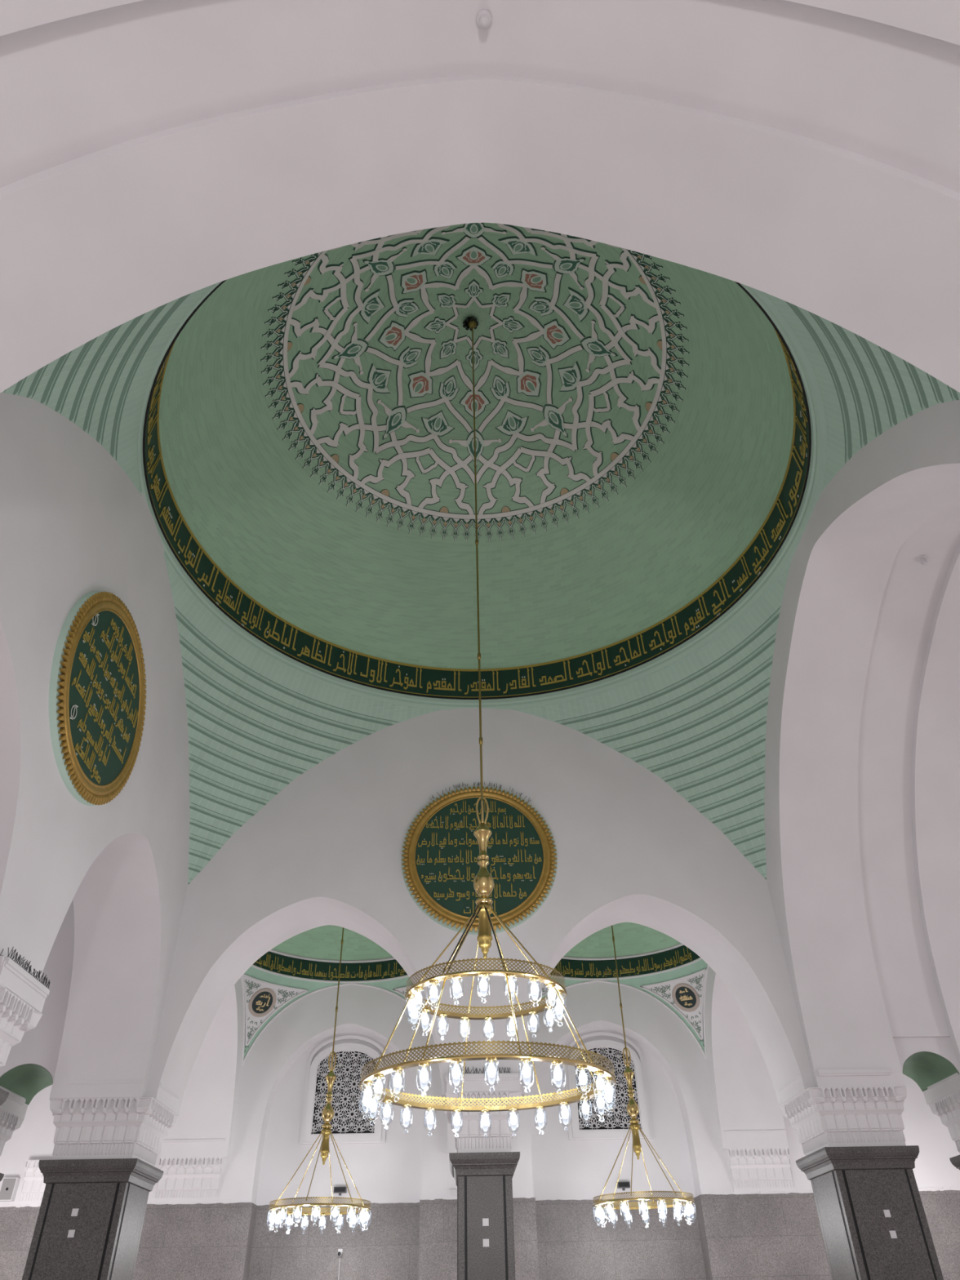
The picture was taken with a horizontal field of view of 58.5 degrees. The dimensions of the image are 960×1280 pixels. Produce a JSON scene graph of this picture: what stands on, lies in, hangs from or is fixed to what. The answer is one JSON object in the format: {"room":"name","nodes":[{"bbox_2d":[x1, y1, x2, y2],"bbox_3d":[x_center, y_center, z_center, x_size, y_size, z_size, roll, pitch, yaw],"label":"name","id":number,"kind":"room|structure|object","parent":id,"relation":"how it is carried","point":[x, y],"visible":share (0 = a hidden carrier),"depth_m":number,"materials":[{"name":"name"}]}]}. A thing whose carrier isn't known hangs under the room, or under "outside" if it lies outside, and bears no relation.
{"room":"mosque","nodes":[
{"label":"mosque","id":0,"kind":"room"},
{"bbox_2d":[0,1063,53,1104],"bbox_3d":[-8.159,8.312,16.022,1.052,0.380,1.598,0,-38,-1],"label":"ceiling","id":1,"kind":"structure","parent":0,"point":[28,1080],"depth_m":16.00,"materials":[{"name":"green paint"}]},
{"bbox_2d":[0,392,243,1158],"bbox_3d":[-6.754,2.524,15.531,1.600,9.250,20.490,0,-38,-1],"label":"wall","id":2,"kind":"structure","parent":0,"point":[73,524],"depth_m":14.46,"materials":[{"name":"white paint"}]},
{"bbox_2d":[48,591,146,805],"bbox_3d":[-5.817,0.891,13.293,0.165,3.290,3.290,0,-38,-1],"label":"medallion","id":3,"kind":"object","parent":2,"relation":"attached to","point":[97,692],"visible":1,"depth_m":12.90,"materials":[{"name":"green paint"}]},
{"bbox_2d":[272,924,392,959],"bbox_3d":[-3.469,6.142,22.339,5.320,2.600,5.320,0,-38,-1],"label":"ceiling","id":4,"kind":"structure","parent":0,"point":[324,942],"depth_m":23.69,"materials":[{"name":"green paint"}]},
{"bbox_2d":[267,927,370,1231],"bbox_3d":[-3.396,8.628,20.370,2.121,8.924,2.118,0,-38,-1],"label":"chandelier","id":5,"kind":"object","parent":4,"relation":"hanging from","point":[327,1113],"visible":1,"depth_m":18.37,"materials":[{"name":"gold metal"}]},
{"bbox_2d":[244,966,423,1057],"bbox_3d":[-3.419,8.478,20.489,5.600,2.220,5.600,0,-38,-1],"label":"ceiling","id":6,"kind":"structure","parent":0,"point":[311,986],"depth_m":22.93,"materials":[{"name":"green paint"}]},
{"bbox_2d":[241,973,308,1053],"bbox_3d":[-5.340,9.558,21.989,1.535,1.558,1.530,0,-38,-1],"label":"carved panel","id":7,"kind":"object","parent":6,"relation":"attached to","point":[263,999],"visible":1,"depth_m":22.43,"materials":[{"name":"white paint"}]},
{"bbox_2d":[253,951,407,981],"bbox_3d":[-3.442,7.404,21.339,5.400,0.521,5.400,0,-38,-1],"label":"inscription band","id":8,"kind":"object","parent":6,"relation":"attached to","point":[273,962],"visible":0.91,"depth_m":23.28,"materials":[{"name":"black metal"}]},
{"bbox_2d":[392,984,422,1003],"bbox_3d":[-1.572,9.552,22.083,1.535,1.558,1.530,0,-38,-1],"label":"carved panel","id":9,"kind":"object","parent":6,"relation":"attached to","point":[402,990],"visible":0.02,"depth_m":23.02,"materials":[{"name":"white paint"}]},
{"bbox_2d":[444,1111,457,1154],"bbox_3d":[-0.083,7.850,21.066,1.440,7.550,5.450,0,-38,-1],"label":"wall","id":10,"kind":"structure","parent":0,"point":[451,1135],"depth_m":20.85,"materials":[{"name":"white paint"}]},
{"bbox_2d":[240,949,430,1066],"bbox_3d":[-3.425,8.199,20.714,5.460,2.644,5.466,0,-38,-1],"label":"trim","id":11,"kind":"structure","parent":10,"relation":"attached to","point":[355,983],"depth_m":23.09,"materials":[{"name":"white paint"}]},
{"bbox_2d":[534,942,709,1060],"bbox_3d":[3.273,8.189,20.882,5.460,2.644,5.466,0,-38,-1],"label":"trim","id":12,"kind":"structure","parent":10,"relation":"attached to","point":[592,980],"depth_m":23.27,"materials":[{"name":"white paint"}]},
{"bbox_2d":[159,222,793,669],"bbox_3d":[-0.090,-5.186,18.220,11.711,5.799,11.711,25,-45,-29],"label":"ceiling","id":13,"kind":"structure","parent":0,"point":[348,579],"depth_m":19.66,"materials":[{"name":"green paint"}]},
{"bbox_2d":[260,222,688,542],"bbox_3d":[-0.115,-6.343,19.136,8.972,2.750,8.972,7,-39,-10],"label":"rosette","id":14,"kind":"object","parent":13,"relation":"attached to","point":[528,382],"visible":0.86,"depth_m":19.67,"materials":[{"name":"painted plaster"},{"name":"white plaster"}]},
{"bbox_2d":[142,280,811,699],"bbox_3d":[-0.035,-2.584,16.159,11.896,0.841,11.896,0,-38,-1],"label":"inscription band","id":15,"kind":"object","parent":13,"relation":"attached to","point":[656,640],"visible":0.73,"depth_m":18.83,"materials":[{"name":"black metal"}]},
{"bbox_2d":[359,315,616,1131],"bbox_3d":[-0.041,-1.002,14.905,2.978,16.474,2.978,-16,-41,17],"label":"chandelier","id":16,"kind":"object","parent":13,"relation":"hanging from","point":[483,882],"visible":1,"depth_m":10.44,"materials":[{"name":"gold metal"}]},
{"bbox_2d":[363,1081,373,1086],"bbox_3d":[-1.254,4.998,9.660,0.116,0.064,0.113,0,-38,-1],"label":"socket","id":17,"kind":"object","parent":16,"relation":"attached to","point":[368,1083],"depth_m":9.64,"materials":[{"name":"gold metal"}]},
{"bbox_2d":[370,1093,378,1099],"bbox_3d":[-1.268,5.448,10.228,0.116,0.064,0.113,0,-38,-1],"label":"socket","id":18,"kind":"object","parent":16,"relation":"attached to","point":[374,1095],"depth_m":10.21,"materials":[{"name":"gold metal"}]},
{"bbox_2d":[373,1074,384,1079],"bbox_3d":[-1.108,4.788,9.399,0.116,0.064,0.113,0,-38,-1],"label":"socket","id":19,"kind":"object","parent":16,"relation":"attached to","point":[378,1076],"depth_m":9.37,"materials":[{"name":"gold metal"}]},
{"bbox_2d":[382,1098,391,1105],"bbox_3d":[-1.134,5.657,10.496,0.116,0.064,0.113,0,-38,-1],"label":"socket","id":20,"kind":"object","parent":16,"relation":"attached to","point":[387,1100],"depth_m":10.47,"materials":[{"name":"gold metal"}]},
{"bbox_2d":[392,1068,403,1073],"bbox_3d":[-0.880,4.607,9.177,0.116,0.064,0.113,0,-38,-1],"label":"socket","id":21,"kind":"object","parent":16,"relation":"attached to","point":[397,1070],"depth_m":9.15,"materials":[{"name":"gold metal"}]},
{"bbox_2d":[402,1103,411,1109],"bbox_3d":[-0.917,5.837,10.729,0.116,0.064,0.113,0,-38,-1],"label":"socket","id":22,"kind":"object","parent":16,"relation":"attached to","point":[406,1105],"depth_m":10.71,"materials":[{"name":"gold metal"}]},
{"bbox_2d":[413,987,423,992],"bbox_3d":[-0.735,4.183,10.256,0.116,0.064,0.113,0,-38,-1],"label":"socket","id":23,"kind":"object","parent":16,"relation":"attached to","point":[418,989],"depth_m":10.23,"materials":[{"name":"gold metal"}]},
{"bbox_2d":[418,1062,429,1068],"bbox_3d":[-0.586,4.469,9.010,0.116,0.064,0.113,0,-38,-1],"label":"socket","id":24,"kind":"object","parent":16,"relation":"attached to","point":[424,1065],"depth_m":8.98,"materials":[{"name":"gold metal"}]},
{"bbox_2d":[421,1008,430,1013],"bbox_3d":[-0.699,4.750,10.973,0.116,0.064,0.113,0,-38,-1],"label":"socket","id":25,"kind":"object","parent":16,"relation":"attached to","point":[423,1010],"depth_m":10.95,"materials":[{"name":"gold metal"}]},
{"bbox_2d":[426,1106,435,1112],"bbox_3d":[-0.631,5.974,10.911,0.116,0.064,0.113,0,-38,-1],"label":"socket","id":26,"kind":"object","parent":16,"relation":"attached to","point":[428,1108],"depth_m":10.89,"materials":[{"name":"gold metal"}]},
{"bbox_2d":[429,980,439,986],"bbox_3d":[-0.540,4.024,10.061,0.116,0.064,0.113,0,-38,-1],"label":"socket","id":27,"kind":"object","parent":16,"relation":"attached to","point":[433,983],"depth_m":10.04,"materials":[{"name":"gold metal"}]},
{"bbox_2d":[438,1013,447,1018],"bbox_3d":[-0.486,4.893,11.160,0.116,0.064,0.113,0,-38,-1],"label":"socket","id":28,"kind":"object","parent":16,"relation":"attached to","point":[441,1015],"depth_m":11.14,"materials":[{"name":"gold metal"}]},
{"bbox_2d":[450,1059,462,1064],"bbox_3d":[-0.246,4.381,8.909,0.116,0.064,0.113,0,-38,-1],"label":"socket","id":29,"kind":"object","parent":16,"relation":"attached to","point":[455,1061],"depth_m":8.89,"materials":[{"name":"gold metal"}]},
{"bbox_2d":[451,975,461,980],"bbox_3d":[-0.272,3.916,9.931,0.116,0.064,0.113,0,-38,-1],"label":"socket","id":30,"kind":"object","parent":16,"relation":"attached to","point":[455,977],"depth_m":9.90,"materials":[{"name":"gold metal"}]},
{"bbox_2d":[452,1107,461,1114],"bbox_3d":[-0.296,6.061,11.029,0.116,0.064,0.113,0,-38,-1],"label":"socket","id":31,"kind":"object","parent":16,"relation":"attached to","point":[455,1109],"depth_m":11.01,"materials":[{"name":"gold metal"}]},
{"bbox_2d":[460,1015,468,1021],"bbox_3d":[-0.205,4.981,11.279,0.116,0.064,0.113,0,-38,-1],"label":"socket","id":32,"kind":"object","parent":16,"relation":"attached to","point":[462,1017],"depth_m":11.26,"materials":[{"name":"gold metal"}]},
{"bbox_2d":[478,973,488,978],"bbox_3d":[0.039,3.870,9.882,0.116,0.064,0.113,0,-38,-1],"label":"socket","id":33,"kind":"object","parent":16,"relation":"attached to","point":[481,975],"depth_m":9.85,"materials":[{"name":"gold metal"}]},
{"bbox_2d":[480,1108,489,1114],"bbox_3d":[0.065,6.090,11.075,0.116,0.064,0.113,0,-38,-1],"label":"socket","id":34,"kind":"object","parent":16,"relation":"attached to","point":[483,1110],"depth_m":11.05,"materials":[{"name":"gold metal"}]},
{"bbox_2d":[484,1016,493,1022],"bbox_3d":[0.110,5.004,11.316,0.116,0.064,0.113,0,-38,-1],"label":"socket","id":35,"kind":"object","parent":16,"relation":"attached to","point":[486,1018],"depth_m":11.30,"materials":[{"name":"gold metal"}]},
{"bbox_2d":[485,1057,497,1062],"bbox_3d":[0.117,4.351,8.881,0.116,0.064,0.113,0,-38,-1],"label":"socket","id":36,"kind":"object","parent":16,"relation":"attached to","point":[491,1060],"depth_m":8.86,"materials":[{"name":"gold metal"}]},
{"bbox_2d":[506,973,515,979],"bbox_3d":[0.354,3.892,9.918,0.116,0.064,0.113,0,-38,-1],"label":"socket","id":37,"kind":"object","parent":16,"relation":"attached to","point":[510,976],"depth_m":9.89,"materials":[{"name":"gold metal"}]},
{"bbox_2d":[508,1107,517,1113],"bbox_3d":[0.428,6.060,11.047,0.116,0.064,0.113,0,-38,-1],"label":"socket","id":38,"kind":"object","parent":16,"relation":"attached to","point":[513,1109],"depth_m":11.02,"materials":[{"name":"gold metal"}]},
{"bbox_2d":[520,1058,531,1063],"bbox_3d":[0.479,4.380,8.927,0.116,0.064,0.113,0,-38,-1],"label":"socket","id":39,"kind":"object","parent":16,"relation":"attached to","point":[526,1060],"depth_m":8.90,"materials":[{"name":"gold metal"}]},
{"bbox_2d":[528,1010,537,1016],"bbox_3d":[0.689,4.849,11.136,0.116,0.064,0.113,0,-38,-1],"label":"socket","id":40,"kind":"object","parent":16,"relation":"attached to","point":[531,1012],"depth_m":11.11,"materials":[{"name":"gold metal"}]},
{"bbox_2d":[528,977,538,982],"bbox_3d":[0.635,3.981,10.037,0.116,0.064,0.113,0,-38,-1],"label":"socket","id":41,"kind":"object","parent":16,"relation":"attached to","point":[534,980],"depth_m":10.02,"materials":[{"name":"gold metal"}]},
{"bbox_2d":[535,1104,544,1110],"bbox_3d":[0.768,5.973,10.946,0.116,0.064,0.113,0,-38,-1],"label":"socket","id":42,"kind":"object","parent":16,"relation":"attached to","point":[537,1106],"depth_m":10.92,"materials":[{"name":"gold metal"}]},
{"bbox_2d":[546,983,555,988],"bbox_3d":[0.849,4.124,10.224,0.116,0.064,0.113,0,-38,-1],"label":"socket","id":43,"kind":"object","parent":16,"relation":"attached to","point":[550,985],"depth_m":10.20,"materials":[{"name":"gold metal"}]},
{"bbox_2d":[551,1061,562,1066],"bbox_3d":[0.814,4.467,9.045,0.116,0.064,0.113,0,-38,-1],"label":"socket","id":44,"kind":"object","parent":16,"relation":"attached to","point":[557,1064],"depth_m":9.02,"materials":[{"name":"gold metal"}]},
{"bbox_2d":[560,1101,568,1106],"bbox_3d":[1.062,5.834,10.778,0.116,0.064,0.113,0,-38,-1],"label":"socket","id":45,"kind":"object","parent":16,"relation":"attached to","point":[562,1103],"depth_m":10.75,"materials":[{"name":"gold metal"}]},
{"bbox_2d":[577,1065,587,1071],"bbox_3d":[1.099,4.604,9.227,0.116,0.064,0.113,0,-38,-1],"label":"socket","id":46,"kind":"object","parent":16,"relation":"attached to","point":[582,1068],"depth_m":9.20,"materials":[{"name":"gold metal"}]},
{"bbox_2d":[580,1096,589,1102],"bbox_3d":[1.290,5.654,10.557,0.116,0.064,0.113,0,-38,-1],"label":"socket","id":47,"kind":"object","parent":16,"relation":"attached to","point":[583,1098],"depth_m":10.53,"materials":[{"name":"gold metal"}]},
{"bbox_2d":[594,1071,604,1076],"bbox_3d":[1.316,4.784,9.460,0.116,0.064,0.113,0,-38,-1],"label":"socket","id":48,"kind":"object","parent":16,"relation":"attached to","point":[599,1073],"depth_m":9.44,"materials":[{"name":"gold metal"}]},
{"bbox_2d":[595,1090,604,1096],"bbox_3d":[1.436,5.444,10.296,0.116,0.064,0.113,0,-38,-1],"label":"socket","id":49,"kind":"object","parent":16,"relation":"attached to","point":[597,1092],"depth_m":10.27,"materials":[{"name":"gold metal"}]},
{"bbox_2d":[603,1078,613,1083],"bbox_3d":[1.450,4.994,9.728,0.116,0.064,0.113,0,-38,-1],"label":"socket","id":50,"kind":"object","parent":16,"relation":"attached to","point":[607,1080],"depth_m":9.70,"materials":[{"name":"gold metal"}]},
{"bbox_2d":[0,0,959,392],"bbox_3d":[0.261,-3.503,6.699,16.400,11.000,4.300,0,-38,-1],"label":"arch","id":51,"kind":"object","parent":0,"point":[805,154],"depth_m":8.93,"materials":[{"name":"white paint"}]},
{"bbox_2d":[137,281,826,710],"bbox_3d":[-0.026,-2.161,15.825,12.400,0.265,12.400,0,-38,-1],"label":"trim","id":52,"kind":"structure","parent":51,"relation":"attached to","point":[784,557],"depth_m":17.59,"materials":[{"name":"green"}]},
{"bbox_2d":[475,9,492,29],"bbox_3d":[0.044,-6.639,9.204,0.170,0.167,0.170,0,-38,-1],"label":"smoke detector","id":53,"kind":"object","parent":51,"relation":"attached to","point":[483,19],"visible":1,"depth_m":9.18,"materials":[{"name":"white plastic"}]},
{"bbox_2d":[0,707,959,1117],"bbox_3d":[-0.031,4.995,18.832,34.000,9.250,1.600,0,-38,-1],"label":"wall","id":54,"kind":"structure","parent":0,"point":[326,849],"depth_m":17.86,"materials":[{"name":"white paint"}]},
{"bbox_2d":[401,786,557,934],"bbox_3d":[-0.013,4.545,18.063,3.290,3.290,0.165,0,-38,-1],"label":"medallion","id":55,"kind":"object","parent":54,"relation":"attached to","point":[440,852],"visible":0.88,"depth_m":17.98,"materials":[{"name":"green paint"}]},
{"bbox_2d":[430,782,530,801],"bbox_3d":[0.006,3.362,19.002,2.249,0.512,0.076,0,-38,-1],"label":"spikes","id":56,"kind":"object","parent":55,"relation":"attached to","point":[478,784],"visible":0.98,"depth_m":19.09,"materials":[{"name":"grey metal"}]},
{"bbox_2d":[0,942,959,1204],"bbox_3d":[-0.102,11.518,22.032,34.000,12.500,0.620,0,-38,-1],"label":"wall","id":57,"kind":"structure","parent":0,"point":[413,1162],"depth_m":21.50,"materials":[{"name":"white paint"}]},
{"bbox_2d":[0,1177,20,1201],"bbox_3d":[-11.076,12.912,20.148,0.330,0.460,0.190,0,-38,-1],"label":"wall speaker","id":58,"kind":"object","parent":57,"relation":"attached to","point":[9,1187],"visible":1,"depth_m":20.09,"materials":[{"name":"white plastic"}]},
{"bbox_2d":[18,1160,45,1204],"bbox_3d":[-10.060,12.826,20.291,1.462,0.880,0.270,0,-38,-1],"label":"corbel","id":59,"kind":"object","parent":57,"relation":"attached to","point":[33,1186],"visible":0.26,"depth_m":20.23,"materials":[{"name":"white paint"}]},
{"bbox_2d":[0,1202,250,1279],"bbox_3d":[-10.935,14.726,18.819,11.170,3.842,0.025,0,-38,-1],"label":"baseboard","id":60,"kind":"structure","parent":57,"relation":"attached to","point":[199,1241],"depth_m":19.64,"materials":[{"name":"stone"}]},
{"bbox_2d":[154,1138,225,1202],"bbox_3d":[-6.914,12.664,20.473,1.520,1.255,0.305,0,-38,-1],"label":"column capital","id":61,"kind":"object","parent":57,"relation":"attached to","point":[183,1179],"visible":0.97,"depth_m":20.38,"materials":[{"name":"white paint"}]},
{"bbox_2d":[240,1202,257,1279],"bbox_3d":[-5.340,14.915,19.199,0.034,3.830,0.645,0,-38,-1],"label":"jamb","id":62,"kind":"object","parent":57,"relation":"attached to","point":[248,1247],"visible":1,"depth_m":19.86,"materials":[{"name":"stone"}]},
{"bbox_2d":[248,1202,419,1279],"bbox_3d":[-3.364,15.099,19.493,3.930,3.842,0.030,0,-38,-1],"label":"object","id":63,"kind":"structure","parent":57,"relation":"attached to","point":[384,1246],"depth_m":20.15,"materials":[{"name":"stone"}]},
{"bbox_2d":[337,1248,342,1279],"bbox_3d":[-3.245,15.357,19.127,0.100,2.900,0.228,0,-38,-1],"label":"security camera","id":64,"kind":"object","parent":57,"relation":"attached to","point":[340,1252],"visible":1,"depth_m":19.90,"materials":[{"name":"white plastic"}]},
{"bbox_2d":[333,1186,346,1195],"bbox_3d":[-3.389,13.351,20.771,0.300,0.170,0.136,0,-38,-1],"label":"spotlight","id":65,"kind":"object","parent":57,"relation":"attached to","point":[340,1190],"visible":1,"depth_m":20.74,"materials":[{"name":"grey plastic"}]},
{"bbox_2d":[298,1035,388,1144],"bbox_3d":[-3.468,11.590,22.211,2.140,2.520,0.100,0,-38,-1],"label":"window","id":66,"kind":"structure","parent":57,"relation":"in","point":[351,1124],"depth_m":22.07,"materials":[{"name":"black"}]},
{"bbox_2d":[417,1200,421,1279],"bbox_3d":[-1.377,14.910,19.298,0.034,3.830,0.645,0,-38,-1],"label":"jamb","id":67,"kind":"object","parent":57,"relation":"attached to","point":[420,1200],"visible":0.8,"depth_m":19.74,"materials":[{"name":"stone"}]},
{"bbox_2d":[419,1197,537,1279],"bbox_3d":[-0.024,14.711,19.092,2.660,3.841,0.025,0,-38,-1],"label":"baseboard","id":68,"kind":"structure","parent":57,"relation":"attached to","point":[438,1224],"depth_m":19.76,"materials":[{"name":"stone"}]},
{"bbox_2d":[0,1186,959,1207],"bbox_3d":[-0.062,13.384,20.543,33.000,0.087,0.658,0,-38,-1],"label":"trim","id":69,"kind":"structure","parent":57,"relation":"attached to","point":[927,1188],"depth_m":20.47,"materials":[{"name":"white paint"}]},
{"bbox_2d":[533,1197,539,1279],"bbox_3d":[1.318,14.906,19.366,0.034,3.830,0.645,0,-38,-1],"label":"jamb","id":70,"kind":"object","parent":57,"relation":"attached to","point":[534,1197],"visible":0.4,"depth_m":19.81,"materials":[{"name":"stone"}]},
{"bbox_2d":[563,1031,653,1139],"bbox_3d":[3.290,11.581,22.380,2.140,2.520,0.100,0,-38,-1],"label":"window","id":71,"kind":"structure","parent":57,"relation":"in","point":[597,1123],"depth_m":22.19,"materials":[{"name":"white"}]},
{"bbox_2d":[535,1197,706,1279],"bbox_3d":[3.293,15.090,19.659,3.930,3.840,0.030,0,-38,-1],"label":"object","id":72,"kind":"structure","parent":57,"relation":"attached to","point":[573,1243],"depth_m":20.28,"materials":[{"name":"stone"}]},
{"bbox_2d":[617,1182,630,1191],"bbox_3d":[3.509,13.341,20.945,0.300,0.170,0.136,0,-38,-1],"label":"spotlight","id":73,"kind":"object","parent":57,"relation":"attached to","point":[623,1185],"visible":0.98,"depth_m":20.91,"materials":[{"name":"grey plastic"}]},
{"bbox_2d":[694,1195,714,1279],"bbox_3d":[5.281,14.900,19.465,0.034,3.830,0.645,0,-38,-1],"label":"jamb","id":74,"kind":"object","parent":57,"relation":"attached to","point":[699,1202],"visible":1,"depth_m":20.08,"materials":[{"name":"stone"}]},
{"bbox_2d":[724,1129,795,1191],"bbox_3d":[6.782,12.644,20.817,1.520,1.255,0.305,0,-38,-1],"label":"column capital","id":75,"kind":"object","parent":57,"relation":"attached to","point":[754,1169],"visible":1,"depth_m":20.72,"materials":[{"name":"white paint"}]},
{"bbox_2d":[701,1190,959,1279],"bbox_3d":[10.888,14.695,19.366,11.170,3.842,0.025,0,-38,-1],"label":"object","id":76,"kind":"structure","parent":57,"relation":"attached to","point":[776,1236],"depth_m":19.94,"materials":[{"name":"stone"}]},
{"bbox_2d":[1,284,959,884],"bbox_3d":[0.070,-0.373,14.477,12.147,4.345,11.935,0,-38,-1],"label":"pendentives","id":77,"kind":"structure","parent":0,"point":[257,723],"depth_m":18.13,"materials":[{"name":"green paint"}]},
{"bbox_2d":[564,922,679,957],"bbox_3d":[3.229,6.132,22.507,5.320,2.600,5.320,0,-38,-1],"label":"ceiling","id":78,"kind":"structure","parent":0,"point":[630,938],"depth_m":23.85,"materials":[{"name":"green paint"}]},
{"bbox_2d":[593,925,694,1226],"bbox_3d":[3.362,8.618,20.540,2.177,8.924,2.177,0,-38,-1],"label":"chandelier","id":79,"kind":"object","parent":78,"relation":"hanging from","point":[633,1109],"visible":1,"depth_m":18.54,"materials":[{"name":"gold metal"}]},
{"bbox_2d":[537,959,706,1051],"bbox_3d":[3.279,8.468,20.657,5.600,2.220,5.600,0,-38,-1],"label":"ceiling","id":80,"kind":"structure","parent":0,"point":[637,982],"depth_m":23.04,"materials":[{"name":"green paint"}]},
{"bbox_2d":[537,984,554,999],"bbox_3d":[1.357,9.548,22.157,1.535,1.558,1.530,0,-38,-1],"label":"carved panel","id":81,"kind":"object","parent":80,"relation":"attached to","point":[544,990],"visible":0.03,"depth_m":23.08,"materials":[{"name":"white paint"}]},
{"bbox_2d":[551,945,700,977],"bbox_3d":[3.256,7.395,21.507,5.400,0.521,5.400,0,-38,-1],"label":"inscription band","id":82,"kind":"object","parent":80,"relation":"attached to","point":[677,957],"visible":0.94,"depth_m":23.46,"materials":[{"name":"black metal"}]},
{"bbox_2d":[640,968,706,1046],"bbox_3d":[5.126,9.543,22.252,1.535,1.558,1.530,0,-38,-1],"label":"carved panel","id":83,"kind":"object","parent":80,"relation":"attached to","point":[685,994],"visible":1,"depth_m":22.71,"materials":[{"name":"white paint"}]},
{"bbox_2d":[704,400,959,1150],"bbox_3d":[8.741,2.502,15.919,5.400,9.250,20.490,0,-38,-1],"label":"wall","id":84,"kind":"structure","parent":0,"point":[862,808],"depth_m":16.87,"materials":[{"name":"white paint"}]},
{"bbox_2d":[917,555,927,565],"bbox_3d":[8.235,-1.469,15.921,0.170,0.167,0.170,0,-38,-1],"label":"smoke detector","id":85,"kind":"object","parent":84,"relation":"attached to","point":[922,558],"visible":1,"depth_m":15.89,"materials":[{"name":"white plastic"}]},
{"bbox_2d":[902,1051,959,1091],"bbox_3d":[8.236,8.289,16.433,1.052,0.380,1.598,0,-38,-1],"label":"ceiling","id":86,"kind":"structure","parent":0,"point":[926,1068],"depth_m":16.39,"materials":[{"name":"green paint"}]},
{"bbox_3d":[0.399,3.418,1.588,52.000,0.200,44.600,0,-38,-1],"label":"floor","id":87,"kind":"structure","parent":0,"visible":0},
{"bbox_2d":[0,1085,26,1181],"bbox_3d":[-9.512,10.320,14.257,1.830,5.040,1.830,0,-38,-1],"label":"pillar","id":88,"kind":"structure","parent":87,"relation":"on","point":[10,1122],"depth_m":15.87,"materials":[{"name":"white paint"}]},
{"bbox_2d":[0,955,49,1106],"bbox_3d":[-6.465,6.105,9.018,1.910,5.040,1.392,0,-38,-1],"label":"pillar","id":89,"kind":"structure","parent":87,"relation":"on","point":[23,997],"depth_m":10.39,"materials":[{"name":"stone"}]},
{"bbox_2d":[7,946,49,988],"bbox_3d":[-5.578,4.079,10.643,0.057,0.131,1.318,0,-38,-1],"label":"spikes","id":90,"kind":"object","parent":89,"relation":"on","point":[12,949],"visible":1,"depth_m":10.57,"materials":[{"name":"grey plastic"}]},
{"bbox_2d":[22,1080,179,1279],"bbox_3d":[-6.613,10.315,14.330,1.830,5.040,1.830,0,-38,-1],"label":"pillar","id":91,"kind":"structure","parent":87,"relation":"on","point":[106,1150],"depth_m":14.44,"materials":[{"name":"stone"}]},
{"bbox_2d":[66,1229,75,1237],"bbox_3d":[-6.654,9.665,13.958,0.100,0.104,0.018,0,-38,-1],"label":"wall plate","id":92,"kind":"object","parent":91,"relation":"attached to","point":[71,1233],"visible":1,"depth_m":13.95,"materials":[{"name":"white plastic"}]},
{"bbox_2d":[71,1208,79,1216],"bbox_3d":[-6.679,9.437,14.138,0.100,0.104,0.018,0,-38,-1],"label":"wall plate","id":93,"kind":"object","parent":91,"relation":"attached to","point":[74,1212],"visible":1,"depth_m":14.13,"materials":[{"name":"white plastic"}]},
{"bbox_2d":[444,1072,521,1279],"bbox_3d":[0.086,10.293,14.483,1.380,5.040,1.870,0,-38,-1],"label":"pillar","id":94,"kind":"structure","parent":87,"relation":"on","point":[483,1166],"depth_m":14.55,"materials":[{"name":"stone"}]},
{"bbox_2d":[460,1066,510,1073],"bbox_3d":[0.043,7.723,15.394,1.032,0.128,0.060,0,-38,-1],"label":"spikes","id":95,"kind":"object","parent":94,"relation":"on","point":[499,1068],"visible":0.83,"depth_m":15.38,"materials":[{"name":"grey plastic"}]},
{"bbox_2d":[482,1217,488,1226],"bbox_3d":[0.093,9.597,14.135,0.100,0.104,0.018,0,-38,-1],"label":"wall plate","id":96,"kind":"object","parent":94,"relation":"attached to","point":[486,1220],"visible":1,"depth_m":14.13,"materials":[{"name":"white plastic"}]},
{"bbox_2d":[778,1068,943,1279],"bbox_3d":[6.783,10.296,14.666,1.830,5.040,1.830,0,-38,-1],"label":"pillar","id":97,"kind":"structure","parent":87,"relation":"on","point":[858,1163],"depth_m":14.76,"materials":[{"name":"grey stone"}]},
{"bbox_2d":[883,1209,891,1217],"bbox_3d":[6.810,9.590,14.339,0.100,0.104,0.018,0,-38,-1],"label":"wall plate","id":98,"kind":"object","parent":97,"relation":"attached to","point":[886,1212],"visible":1,"depth_m":14.33,"materials":[{"name":"white plastic"}]},
{"bbox_2d":[888,1231,897,1238],"bbox_3d":[6.825,9.818,14.160,0.100,0.104,0.018,0,-38,-1],"label":"wall plate","id":99,"kind":"object","parent":97,"relation":"attached to","point":[893,1234],"visible":1,"depth_m":14.15,"materials":[{"name":"white plastic"}]},
{"bbox_2d":[927,1072,959,1169],"bbox_3d":[9.712,10.292,14.740,1.830,5.040,1.830,0,-38,-1],"label":"pillar","id":100,"kind":"structure","parent":87,"relation":"on","point":[947,1108],"depth_m":16.15,"materials":[{"name":"white paint"}]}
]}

